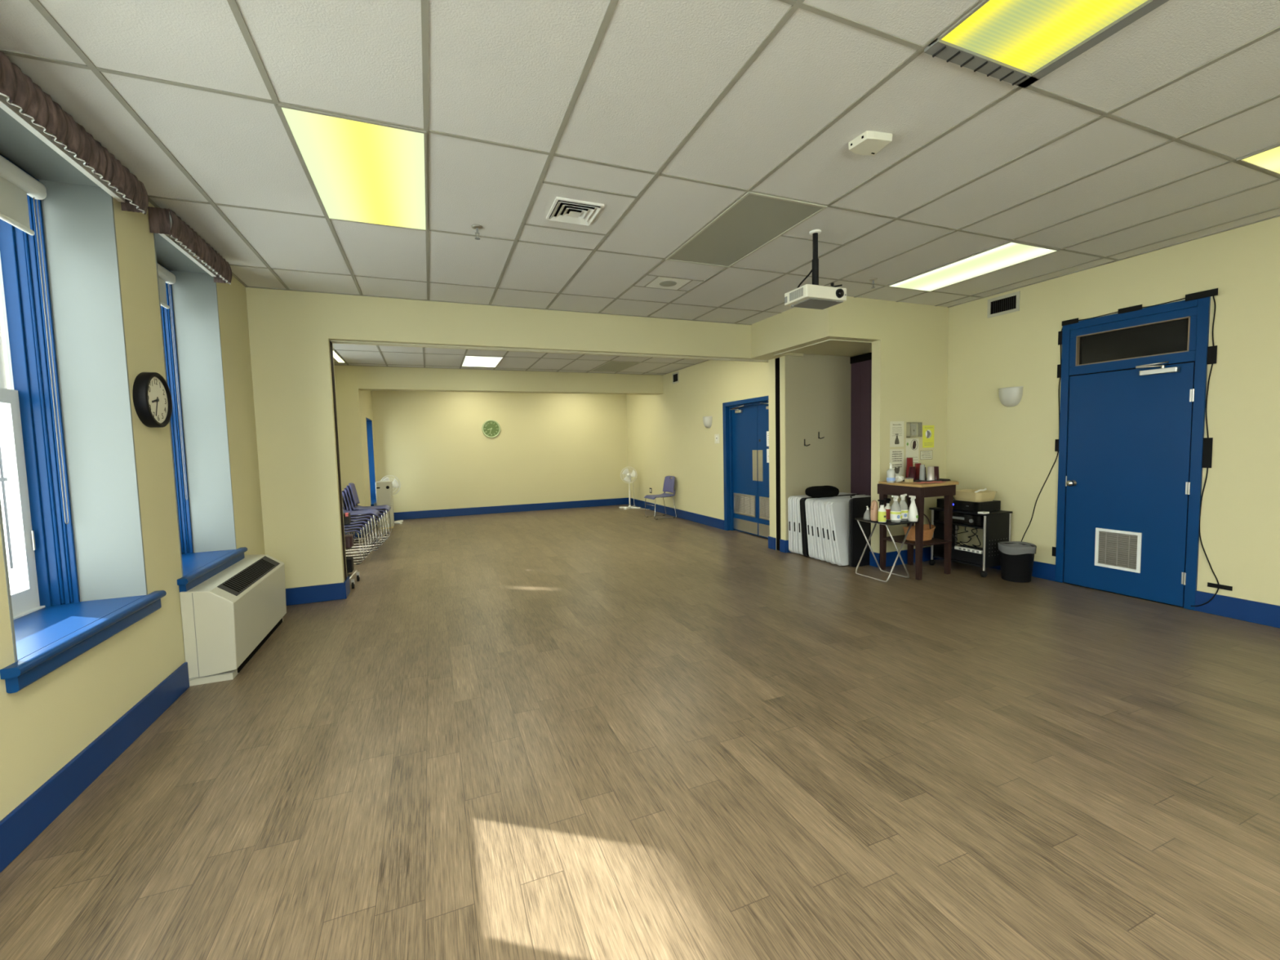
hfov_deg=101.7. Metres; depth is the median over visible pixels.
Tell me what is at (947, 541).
shelf
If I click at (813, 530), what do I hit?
folding table
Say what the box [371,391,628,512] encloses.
wall
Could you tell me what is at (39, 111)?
valance
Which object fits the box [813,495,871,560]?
folding table
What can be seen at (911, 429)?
cage
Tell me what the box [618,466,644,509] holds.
pedestal fan
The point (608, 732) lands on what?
floor
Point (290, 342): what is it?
wall
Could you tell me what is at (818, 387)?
wall
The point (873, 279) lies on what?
sprinkler head
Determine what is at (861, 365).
curtain
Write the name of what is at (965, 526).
cable
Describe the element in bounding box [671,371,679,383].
air vent
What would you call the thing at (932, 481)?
cloth
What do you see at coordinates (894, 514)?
label
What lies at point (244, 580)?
grille
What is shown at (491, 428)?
wall clock
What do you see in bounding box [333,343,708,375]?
ceiling
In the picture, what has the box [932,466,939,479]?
cup
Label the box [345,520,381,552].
chair
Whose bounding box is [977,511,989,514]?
charger
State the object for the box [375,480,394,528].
cooler
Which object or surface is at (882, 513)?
spray bottle
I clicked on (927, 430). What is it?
notice
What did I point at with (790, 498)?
folding table
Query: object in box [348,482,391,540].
chair
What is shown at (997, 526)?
equipment cart
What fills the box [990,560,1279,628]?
baseboard
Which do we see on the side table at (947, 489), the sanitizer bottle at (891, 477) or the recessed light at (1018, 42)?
the sanitizer bottle at (891, 477)
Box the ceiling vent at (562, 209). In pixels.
[546,196,604,225]
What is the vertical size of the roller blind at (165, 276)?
1.730 m
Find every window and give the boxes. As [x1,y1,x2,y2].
[0,107,166,693]
[153,232,247,591]
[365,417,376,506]
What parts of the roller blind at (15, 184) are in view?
pull chain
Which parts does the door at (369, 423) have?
sill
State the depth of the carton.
5.63 m
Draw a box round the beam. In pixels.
[356,365,662,395]
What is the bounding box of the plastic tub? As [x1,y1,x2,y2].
[953,488,997,502]
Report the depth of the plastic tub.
5.58 m
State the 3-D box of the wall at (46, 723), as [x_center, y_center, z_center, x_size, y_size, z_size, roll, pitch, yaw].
[-3.013,-0.180,2.803,0.490,3.050,12.460,-3,4,-22]
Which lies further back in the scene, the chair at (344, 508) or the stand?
the chair at (344, 508)
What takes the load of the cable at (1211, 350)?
attached to the wall at (1010, 451)
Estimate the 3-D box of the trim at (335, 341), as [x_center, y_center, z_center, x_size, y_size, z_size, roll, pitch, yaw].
[-0.680,-1.494,6.117,5.140,0.011,0.085,-3,4,-22]
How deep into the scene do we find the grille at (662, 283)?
4.96 m
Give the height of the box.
0.148 m
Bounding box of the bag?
[804,485,839,497]
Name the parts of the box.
power strip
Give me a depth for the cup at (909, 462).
5.90 m
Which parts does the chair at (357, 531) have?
seat, leg frame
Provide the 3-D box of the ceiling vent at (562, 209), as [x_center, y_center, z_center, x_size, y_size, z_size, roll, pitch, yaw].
[-0.429,-1.750,3.410,0.310,0.022,0.310,-3,4,-22]
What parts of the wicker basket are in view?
handle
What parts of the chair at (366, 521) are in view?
seat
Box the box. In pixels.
[951,544,982,564]
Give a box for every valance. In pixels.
[0,50,148,214]
[147,206,231,284]
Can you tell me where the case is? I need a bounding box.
[848,494,871,567]
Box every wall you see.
[0,95,265,821]
[245,287,751,588]
[333,364,376,506]
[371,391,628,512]
[626,360,768,519]
[741,296,948,362]
[768,355,786,540]
[777,354,851,540]
[871,336,948,553]
[946,216,1279,605]
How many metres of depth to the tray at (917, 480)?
5.63 m
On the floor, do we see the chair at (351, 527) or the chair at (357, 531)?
the chair at (357, 531)
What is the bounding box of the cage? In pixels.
[906,422,922,437]
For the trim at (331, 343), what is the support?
attached to the wall at (290, 342)
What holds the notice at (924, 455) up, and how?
attached to the wall at (909, 376)
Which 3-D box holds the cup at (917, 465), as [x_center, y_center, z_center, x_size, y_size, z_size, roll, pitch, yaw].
[3.177,-0.102,5.950,0.082,0.178,0.082,-3,4,-22]
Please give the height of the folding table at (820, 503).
0.742 m
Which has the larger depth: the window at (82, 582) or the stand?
the stand
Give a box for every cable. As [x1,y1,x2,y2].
[951,525,959,544]
[951,526,968,546]
[960,528,977,546]
[971,528,981,548]
[1021,288,1232,606]
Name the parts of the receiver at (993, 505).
panel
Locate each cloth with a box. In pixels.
[894,475,904,481]
[915,480,944,483]
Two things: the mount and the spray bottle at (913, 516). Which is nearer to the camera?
the mount
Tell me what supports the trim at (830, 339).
attached to the wall at (855, 318)
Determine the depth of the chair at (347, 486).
7.73 m
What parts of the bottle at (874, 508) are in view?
handle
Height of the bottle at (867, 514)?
0.147 m
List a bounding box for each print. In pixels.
[892,423,902,435]
[892,451,902,467]
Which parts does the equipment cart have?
post, panel, post, post, panel, post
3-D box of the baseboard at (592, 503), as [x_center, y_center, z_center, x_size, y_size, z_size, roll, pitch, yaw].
[-2.882,0.654,11.984,5.630,0.165,0.018,-3,4,-22]
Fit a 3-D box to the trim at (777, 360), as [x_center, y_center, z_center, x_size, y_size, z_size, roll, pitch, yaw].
[1.864,-0.327,6.941,0.054,2.560,0.099,-3,4,-22]
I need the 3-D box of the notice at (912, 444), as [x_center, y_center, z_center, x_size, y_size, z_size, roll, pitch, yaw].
[3.165,-0.316,6.050,0.204,0.334,0.005,-3,4,-22]
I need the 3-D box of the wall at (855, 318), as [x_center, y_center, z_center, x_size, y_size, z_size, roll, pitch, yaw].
[2.507,-1.852,6.607,1.790,0.485,1.680,-3,4,-22]
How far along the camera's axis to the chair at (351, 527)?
6.81 m
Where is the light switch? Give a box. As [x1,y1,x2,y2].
[714,434,719,443]
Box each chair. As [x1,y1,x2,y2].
[342,490,385,546]
[342,494,383,550]
[342,500,381,548]
[343,488,386,544]
[343,519,373,556]
[343,522,371,558]
[344,524,368,561]
[344,528,366,564]
[345,513,378,551]
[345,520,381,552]
[346,485,390,542]
[346,516,376,554]
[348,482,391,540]
[644,475,676,519]
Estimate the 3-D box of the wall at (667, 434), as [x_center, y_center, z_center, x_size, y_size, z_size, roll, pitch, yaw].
[0.970,-0.740,10.172,0.300,3.000,6.305,-3,4,-22]
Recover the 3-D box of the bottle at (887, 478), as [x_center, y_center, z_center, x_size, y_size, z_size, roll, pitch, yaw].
[2.712,-0.047,5.625,0.086,0.150,0.086,-3,4,-22]
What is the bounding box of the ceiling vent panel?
[665,191,827,267]
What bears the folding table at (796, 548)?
on the floor
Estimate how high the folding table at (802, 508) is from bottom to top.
0.745 m
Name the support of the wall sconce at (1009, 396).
attached to the wall at (1010, 451)
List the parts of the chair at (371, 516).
seat, leg frame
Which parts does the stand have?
foot lever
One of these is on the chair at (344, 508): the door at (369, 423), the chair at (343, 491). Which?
the chair at (343, 491)
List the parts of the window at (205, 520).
frame, sill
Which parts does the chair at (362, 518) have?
seat, leg frame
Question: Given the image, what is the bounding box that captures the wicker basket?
[902,514,935,541]
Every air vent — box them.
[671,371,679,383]
[986,291,1020,318]
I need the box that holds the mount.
[796,229,842,288]
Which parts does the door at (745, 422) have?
closer arm, louvre frame, kick plate, push plate, push plate, kick plate, louvre frame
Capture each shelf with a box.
[883,534,951,546]
[928,506,1012,515]
[933,520,982,528]
[933,553,982,567]
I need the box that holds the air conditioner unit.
[179,554,286,686]
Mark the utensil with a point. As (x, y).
(984, 489)
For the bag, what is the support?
on the folding table at (819, 533)
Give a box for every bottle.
[863,506,871,519]
[870,500,878,520]
[877,499,886,522]
[884,497,892,519]
[886,462,895,482]
[886,477,895,480]
[889,495,902,519]
[897,493,908,518]
[907,495,918,521]
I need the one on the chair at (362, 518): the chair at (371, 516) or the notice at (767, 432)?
the chair at (371, 516)
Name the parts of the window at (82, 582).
sash, frame, sill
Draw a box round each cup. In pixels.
[905,457,913,478]
[908,466,915,479]
[915,462,921,479]
[919,466,926,479]
[926,466,934,480]
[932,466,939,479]
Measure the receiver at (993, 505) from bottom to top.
0.107 m
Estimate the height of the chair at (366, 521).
0.825 m
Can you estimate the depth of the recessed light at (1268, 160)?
2.96 m
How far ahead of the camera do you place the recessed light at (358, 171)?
2.80 m
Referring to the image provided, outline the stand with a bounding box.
[342,512,359,588]
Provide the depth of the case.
5.99 m
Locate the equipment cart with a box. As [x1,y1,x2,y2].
[928,506,1012,577]
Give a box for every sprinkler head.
[471,224,482,239]
[869,277,877,288]
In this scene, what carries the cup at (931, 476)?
on the serving tray at (940, 479)
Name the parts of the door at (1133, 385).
knob, louvre frame, transom pane, closer arm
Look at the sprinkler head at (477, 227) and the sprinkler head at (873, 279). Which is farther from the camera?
the sprinkler head at (873, 279)
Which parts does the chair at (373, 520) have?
leg frame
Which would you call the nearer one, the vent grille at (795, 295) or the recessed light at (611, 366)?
the vent grille at (795, 295)
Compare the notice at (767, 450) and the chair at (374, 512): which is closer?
the chair at (374, 512)
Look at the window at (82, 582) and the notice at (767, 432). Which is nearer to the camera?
the window at (82, 582)
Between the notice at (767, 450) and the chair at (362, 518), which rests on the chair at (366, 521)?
the chair at (362, 518)
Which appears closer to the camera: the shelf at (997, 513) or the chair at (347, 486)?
the shelf at (997, 513)
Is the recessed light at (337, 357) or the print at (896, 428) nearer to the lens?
the print at (896, 428)
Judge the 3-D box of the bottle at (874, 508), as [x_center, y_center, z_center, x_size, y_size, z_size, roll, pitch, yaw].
[2.425,0.317,5.406,0.093,0.216,0.072,-3,4,-22]
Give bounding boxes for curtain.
[849,352,871,495]
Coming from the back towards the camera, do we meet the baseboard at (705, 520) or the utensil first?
the baseboard at (705, 520)
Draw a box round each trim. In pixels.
[329,340,346,580]
[330,340,767,361]
[773,338,871,355]
[775,357,780,551]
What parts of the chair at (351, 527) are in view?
seat, leg frame, leg frame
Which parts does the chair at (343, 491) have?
backrest, leg frame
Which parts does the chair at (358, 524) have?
seat, leg frame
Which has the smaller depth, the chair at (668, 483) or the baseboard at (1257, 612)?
the baseboard at (1257, 612)
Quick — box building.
[0,413,16,568]
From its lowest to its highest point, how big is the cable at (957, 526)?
0.234 m
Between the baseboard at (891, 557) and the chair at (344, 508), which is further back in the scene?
the chair at (344, 508)
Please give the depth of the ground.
10.75 m
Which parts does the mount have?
ceiling plate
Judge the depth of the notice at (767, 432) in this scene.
7.73 m
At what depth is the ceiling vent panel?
3.74 m
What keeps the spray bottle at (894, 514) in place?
on the tray table at (891, 522)
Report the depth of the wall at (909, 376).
5.99 m
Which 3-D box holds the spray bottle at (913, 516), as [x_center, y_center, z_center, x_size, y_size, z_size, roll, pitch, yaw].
[2.791,0.289,5.321,0.095,0.265,0.096,-3,4,-22]
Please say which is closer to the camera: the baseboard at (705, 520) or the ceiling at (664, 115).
the ceiling at (664, 115)
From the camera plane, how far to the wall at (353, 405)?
8.76 m
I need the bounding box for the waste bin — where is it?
[997,541,1036,582]
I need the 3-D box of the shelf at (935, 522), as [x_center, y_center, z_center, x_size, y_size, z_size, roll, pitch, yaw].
[3.636,0.478,5.753,0.390,0.015,0.610,-3,4,-22]
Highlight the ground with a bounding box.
[8,567,18,592]
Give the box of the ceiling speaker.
[645,276,691,289]
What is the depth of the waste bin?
5.20 m
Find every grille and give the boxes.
[217,555,279,595]
[659,280,676,286]
[784,287,803,303]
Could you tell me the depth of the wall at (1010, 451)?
4.36 m
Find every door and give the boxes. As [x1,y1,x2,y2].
[722,395,769,538]
[1054,296,1210,610]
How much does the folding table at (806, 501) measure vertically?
0.744 m
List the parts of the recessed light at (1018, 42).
light frame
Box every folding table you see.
[787,492,845,552]
[792,493,850,554]
[796,493,855,555]
[800,493,859,556]
[804,494,866,557]
[808,495,870,559]
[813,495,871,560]
[818,497,853,562]
[822,499,849,564]
[827,501,848,565]
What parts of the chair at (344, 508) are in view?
backrest, leg frame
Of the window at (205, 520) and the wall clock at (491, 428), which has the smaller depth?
the window at (205, 520)
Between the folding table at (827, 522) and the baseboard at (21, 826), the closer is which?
the baseboard at (21, 826)
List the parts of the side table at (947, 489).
leg, leg, leg, leg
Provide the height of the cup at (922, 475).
0.140 m
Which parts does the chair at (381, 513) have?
backrest, leg frame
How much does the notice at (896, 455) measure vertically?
0.300 m
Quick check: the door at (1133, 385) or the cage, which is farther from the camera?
the cage
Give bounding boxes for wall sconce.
[702,415,712,427]
[998,386,1023,406]
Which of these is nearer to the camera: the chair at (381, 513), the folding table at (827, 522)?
the folding table at (827, 522)
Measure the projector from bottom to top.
0.102 m
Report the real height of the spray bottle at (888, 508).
0.232 m
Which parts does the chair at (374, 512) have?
seat, leg frame, leg frame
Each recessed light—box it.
[276,103,427,231]
[333,350,345,362]
[461,355,503,367]
[591,360,640,371]
[886,240,1060,292]
[924,0,1168,88]
[1236,144,1279,176]
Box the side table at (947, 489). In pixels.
[877,480,959,580]
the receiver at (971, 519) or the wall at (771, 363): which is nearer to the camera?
the receiver at (971, 519)
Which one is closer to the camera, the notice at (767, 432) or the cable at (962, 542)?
the cable at (962, 542)
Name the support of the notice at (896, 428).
attached to the wall at (909, 376)
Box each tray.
[854,516,919,525]
[902,478,951,482]
[913,479,951,482]
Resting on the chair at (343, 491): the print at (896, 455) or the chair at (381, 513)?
the chair at (381, 513)
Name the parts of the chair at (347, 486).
backrest, leg frame, seat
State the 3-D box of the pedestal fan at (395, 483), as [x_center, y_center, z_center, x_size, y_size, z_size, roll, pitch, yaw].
[-5.058,0.393,10.529,0.418,0.983,0.418,-3,4,-22]
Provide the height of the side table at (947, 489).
0.992 m
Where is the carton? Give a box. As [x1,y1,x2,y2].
[904,477,913,482]
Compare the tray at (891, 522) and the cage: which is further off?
the cage
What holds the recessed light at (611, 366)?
in the ceiling at (365, 355)
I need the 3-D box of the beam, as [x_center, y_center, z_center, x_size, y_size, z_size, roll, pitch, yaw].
[-2.185,-1.913,9.916,5.630,0.475,0.280,-3,4,-22]
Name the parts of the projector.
plate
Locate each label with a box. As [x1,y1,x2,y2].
[889,510,901,519]
[897,508,908,518]
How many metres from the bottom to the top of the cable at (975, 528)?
0.234 m
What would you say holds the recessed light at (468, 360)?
in the ceiling at (365, 355)
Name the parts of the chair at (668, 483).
leg frame, seat, leg frame, backrest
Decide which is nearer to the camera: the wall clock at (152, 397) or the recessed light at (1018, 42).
the recessed light at (1018, 42)
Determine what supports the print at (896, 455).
on the notice at (896, 455)
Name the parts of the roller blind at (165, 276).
pull chain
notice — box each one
[766,431,768,446]
[766,448,768,462]
[889,421,903,447]
[889,448,903,475]
[905,438,919,467]
[920,450,932,459]
[922,425,933,448]
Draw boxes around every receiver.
[936,497,1000,511]
[938,511,983,526]
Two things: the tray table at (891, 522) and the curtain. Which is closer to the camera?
the tray table at (891, 522)
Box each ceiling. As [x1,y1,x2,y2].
[0,0,1279,324]
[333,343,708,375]
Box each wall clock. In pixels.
[132,372,172,427]
[481,419,500,437]
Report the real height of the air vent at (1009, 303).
0.200 m
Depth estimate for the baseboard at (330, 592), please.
5.11 m
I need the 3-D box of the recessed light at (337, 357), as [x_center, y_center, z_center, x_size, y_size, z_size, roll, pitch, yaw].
[-4.574,-1.859,7.838,0.110,0.012,1.110,-3,4,-22]
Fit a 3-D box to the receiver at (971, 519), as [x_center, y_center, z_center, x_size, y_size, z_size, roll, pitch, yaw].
[3.635,0.415,5.743,0.353,0.112,0.480,-3,4,-22]
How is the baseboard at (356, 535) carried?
attached to the wall at (353, 405)
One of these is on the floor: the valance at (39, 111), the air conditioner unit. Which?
the air conditioner unit
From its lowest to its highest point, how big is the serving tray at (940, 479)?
0.018 m
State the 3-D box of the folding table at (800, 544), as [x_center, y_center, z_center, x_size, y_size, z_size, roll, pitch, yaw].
[2.481,0.571,6.826,0.966,0.744,0.116,-3,4,-22]
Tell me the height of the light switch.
0.160 m
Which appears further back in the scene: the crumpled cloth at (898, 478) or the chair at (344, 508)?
the chair at (344, 508)
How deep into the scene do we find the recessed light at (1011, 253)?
4.67 m
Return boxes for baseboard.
[0,662,189,872]
[285,576,350,605]
[344,522,377,538]
[393,497,628,519]
[628,497,724,529]
[768,536,791,552]
[869,546,941,567]
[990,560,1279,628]
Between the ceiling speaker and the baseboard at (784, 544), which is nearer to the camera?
the ceiling speaker
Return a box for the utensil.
[974,488,986,492]
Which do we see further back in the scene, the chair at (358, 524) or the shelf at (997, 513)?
the chair at (358, 524)
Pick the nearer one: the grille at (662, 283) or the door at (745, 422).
the grille at (662, 283)
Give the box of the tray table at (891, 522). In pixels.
[854,516,919,582]
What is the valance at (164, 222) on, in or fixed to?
attached to the wall at (46, 723)
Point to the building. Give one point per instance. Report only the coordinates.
(4, 494)
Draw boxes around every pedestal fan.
[380,475,403,524]
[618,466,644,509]
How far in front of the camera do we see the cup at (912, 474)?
5.78 m
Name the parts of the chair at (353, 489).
backrest, leg frame, seat, leg frame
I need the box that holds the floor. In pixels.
[0,504,1279,959]
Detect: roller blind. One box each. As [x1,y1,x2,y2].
[0,155,69,524]
[157,263,187,499]
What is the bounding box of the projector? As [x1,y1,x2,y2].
[784,284,846,309]
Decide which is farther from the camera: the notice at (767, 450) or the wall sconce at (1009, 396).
the notice at (767, 450)
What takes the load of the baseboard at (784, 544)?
attached to the wall at (771, 363)
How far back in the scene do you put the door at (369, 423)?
10.57 m
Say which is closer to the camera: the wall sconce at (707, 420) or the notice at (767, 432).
the notice at (767, 432)
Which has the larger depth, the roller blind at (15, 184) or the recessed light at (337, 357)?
the recessed light at (337, 357)
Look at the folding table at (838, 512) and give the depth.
6.09 m
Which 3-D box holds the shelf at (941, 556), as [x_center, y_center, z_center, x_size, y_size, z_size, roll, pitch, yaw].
[3.646,0.880,5.779,0.390,0.020,0.610,-3,4,-22]
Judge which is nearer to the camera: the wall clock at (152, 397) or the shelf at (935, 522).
the wall clock at (152, 397)

